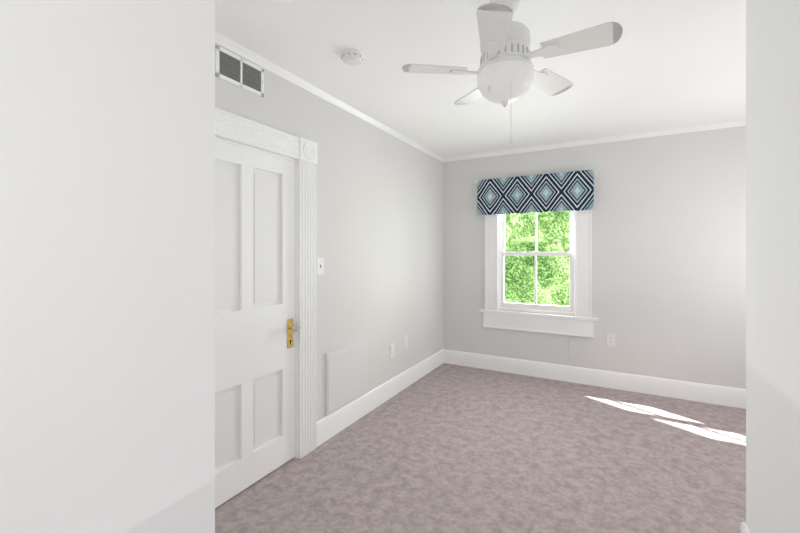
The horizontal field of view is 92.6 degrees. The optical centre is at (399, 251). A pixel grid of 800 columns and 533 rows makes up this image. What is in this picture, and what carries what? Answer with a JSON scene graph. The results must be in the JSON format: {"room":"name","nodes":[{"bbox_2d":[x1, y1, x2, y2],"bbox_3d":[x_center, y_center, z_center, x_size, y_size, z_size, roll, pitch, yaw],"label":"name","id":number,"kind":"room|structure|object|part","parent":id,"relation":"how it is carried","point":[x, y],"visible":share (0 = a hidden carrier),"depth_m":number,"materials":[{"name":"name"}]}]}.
{"room":"empty bedroom","nodes":[
{"label":"empty bedroom","id":0,"kind":"room"},
{"bbox_2d":[0,0,214,532],"bbox_3d":[-1.272,0.120,0.448,1.100,2.586,1.550,0,0,29],"label":"wall","id":1,"kind":"structure","parent":0,"point":[107,266],"depth_m":0.68,"materials":[{"name":"paint"}]},
{"bbox_2d":[215,42,442,421],"bbox_3d":[-0.510,0.120,3.076,0.115,2.586,4.385,0,0,29],"label":"wall","id":2,"kind":"structure","parent":0,"point":[379,228],"depth_m":3.36,"materials":[{"name":"grey paint"}]},
{"bbox_2d":[215,45,263,96],"bbox_3d":[-0.916,-1.033,2.209,0.016,0.168,0.325,0,0,29],"label":"air vent","id":3,"kind":"object","parent":2,"relation":"in","point":[232,68],"visible":1,"depth_m":2.19,"materials":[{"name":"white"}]},
{"bbox_2d":[215,140,299,507],"bbox_3d":[-0.889,0.392,2.259,0.118,2.018,0.804,0,0,29],"label":"door","id":4,"kind":"structure","parent":2,"relation":"in","point":[256,327],"depth_m":2.30,"materials":[{"name":"white wood"}]},
{"bbox_2d":[215,107,317,458],"bbox_3d":[-0.936,0.318,2.285,0.177,2.190,1.140,0,0,29],"label":"door frame","id":5,"kind":"structure","parent":2,"relation":"attached to","point":[246,131],"depth_m":2.62,"materials":[{"name":"white wood"}]},
{"bbox_2d":[317,258,323,274],"bbox_3d":[-0.581,0.108,2.812,0.016,0.125,0.075,0,0,29],"label":"switch plate","id":6,"kind":"object","parent":2,"relation":"attached to","point":[320,266],"visible":1,"depth_m":2.81,"materials":[{"name":"white plastic"}]},
{"bbox_2d":[215,31,444,161],"bbox_3d":[-0.401,-1.153,3.121,0.032,0.040,3.970,0,0,29],"label":"crown molding","id":7,"kind":"structure","parent":2,"relation":"attached to","point":[231,45],"depth_m":2.67,"materials":[{"name":"white wood"}]},
{"bbox_2d":[325,339,367,415],"bbox_3d":[-0.418,0.999,3.105,0.018,0.472,0.555,0,0,29],"label":"access panel","id":8,"kind":"object","parent":2,"relation":"attached to","point":[346,375],"visible":1,"depth_m":3.06,"materials":[{"name":"paint"}]},
{"bbox_2d":[316,349,443,446],"bbox_3d":[-0.034,1.327,3.801,0.016,0.172,2.365,0,0,29],"label":"baseboard","id":9,"kind":"structure","parent":2,"relation":"attached to","point":[334,423],"depth_m":3.39,"materials":[{"name":"white wood"}]},
{"bbox_2d":[390,343,393,357],"bbox_3d":[-0.077,0.968,3.730,0.008,0.125,0.075,0,0,29],"label":"electrical outlet","id":10,"kind":"object","parent":2,"relation":"attached to","point":[391,350],"visible":1,"depth_m":3.73,"materials":[{"name":"white plastic"}]},
{"bbox_2d":[404,335,407,347],"bbox_3d":[0.062,0.938,3.982,0.008,0.125,0.075,0,0,29],"label":"electrical outlet","id":11,"kind":"object","parent":2,"relation":"attached to","point":[405,341],"visible":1,"depth_m":3.98,"materials":[{"name":"white plastic"}]},
{"bbox_2d":[215,363,745,532],"bbox_3d":[0.827,1.463,1.554,3.930,0.100,5.750,0,0,29],"label":"floor","id":12,"kind":"structure","parent":0,"point":[446,448],"depth_m":2.49,"materials":[{"name":"grey carpet"}]},
{"bbox_2d":[215,0,745,157],"bbox_3d":[0.827,-1.233,1.554,3.930,0.120,5.750,0,0,29],"label":"ceiling","id":13,"kind":"structure","parent":0,"point":[661,65],"depth_m":2.38,"materials":[{"name":"white paint"}]},
{"bbox_2d":[341,49,362,64],"bbox_3d":[-0.286,-1.151,2.284,0.136,0.043,0.136,0,0,29],"label":"smoke detector","id":14,"kind":"object","parent":13,"relation":"attached to","point":[351,57],"visible":1,"depth_m":2.25,"materials":[{"name":"white plastic"}]},
{"bbox_2d":[402,0,622,142],"bbox_3d":[0.495,-0.824,1.758,0.911,0.699,0.909,0,0,29],"label":"fan","id":15,"kind":"object","parent":13,"relation":"hanging from","point":[506,73],"visible":1,"depth_m":1.68,"materials":[{"name":"white plastic"}]},
{"bbox_2d":[443,126,745,388],"bbox_3d":[2.243,0.120,3.990,3.815,2.586,0.115,0,0,29],"label":"wall","id":16,"kind":"structure","parent":0,"point":[668,256],"depth_m":3.82,"materials":[{"name":"grey paint"}]},
{"bbox_2d":[474,169,597,214],"bbox_3d":[1.480,-0.639,4.289,1.323,0.422,0.103,0,0,29],"label":"valance","id":17,"kind":"object","parent":16,"relation":"attached to","point":[565,191],"visible":1,"depth_m":4.22,"materials":[{"name":"fabric"}]},
{"bbox_3d":[1.484,-0.824,4.296,1.323,0.050,0.087,0,0,29],"label":"rod","id":18,"kind":"part","parent":17,"relation":"part of","materials":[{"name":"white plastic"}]},
{"bbox_2d":[479,210,597,337],"bbox_3d":[1.554,0.053,4.370,1.270,1.710,0.179,0,0,29],"label":"window","id":19,"kind":"structure","parent":16,"relation":"in","point":[580,323],"depth_m":4.29,"materials":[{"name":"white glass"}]},
{"bbox_2d":[444,349,745,408],"bbox_3d":[2.161,1.327,3.961,3.700,0.172,0.016,0,0,29],"label":"baseboard","id":20,"kind":"structure","parent":16,"relation":"attached to","point":[692,391],"depth_m":3.96,"materials":[{"name":"white wood"}]},
{"bbox_2d":[445,120,745,161],"bbox_3d":[2.184,-1.153,3.939,3.640,0.040,0.032,0,0,29],"label":"crown molding","id":21,"kind":"structure","parent":16,"relation":"attached to","point":[737,123],"depth_m":3.95,"materials":[{"name":"white wood"}]},
{"bbox_2d":[607,334,614,345],"bbox_3d":[2.181,0.916,3.955,0.075,0.125,0.008,0,0,29],"label":"electrical outlet","id":22,"kind":"object","parent":16,"relation":"attached to","point":[610,339],"visible":1,"depth_m":3.95,"materials":[{"name":"white plastic"}]},
{"bbox_2d":[746,0,799,532],"bbox_3d":[1.341,0.120,-0.008,1.287,2.586,3.285,0,0,29],"label":"wall","id":23,"kind":"structure","parent":0,"point":[772,266],"depth_m":1.44,"materials":[{"name":"paint"}]},
{"bbox_2d":[740,522,749,532],"bbox_3d":[0.774,1.327,0.314,0.016,0.172,3.301,0,0,29],"label":"baseboard","id":24,"kind":"structure","parent":23,"relation":"attached to","point":[743,529],"depth_m":1.73,"materials":[{"name":"white wood"}]},
{"bbox_3d":[14.096,4.513,29.308,60.000,0.200,55.065,0,0,29],"label":"ground","id":25,"kind":"structure","parent":0,"visible":0},
{"bbox_2d":[505,211,569,305],"bbox_3d":[5.098,-1.274,10.882,16.748,12.712,8.262,0,0,29],"label":"tree","id":26,"kind":"object","parent":25,"relation":"on","point":[518,292],"depth_m":8.21,"materials":[{"name":"green plant"}]}
]}

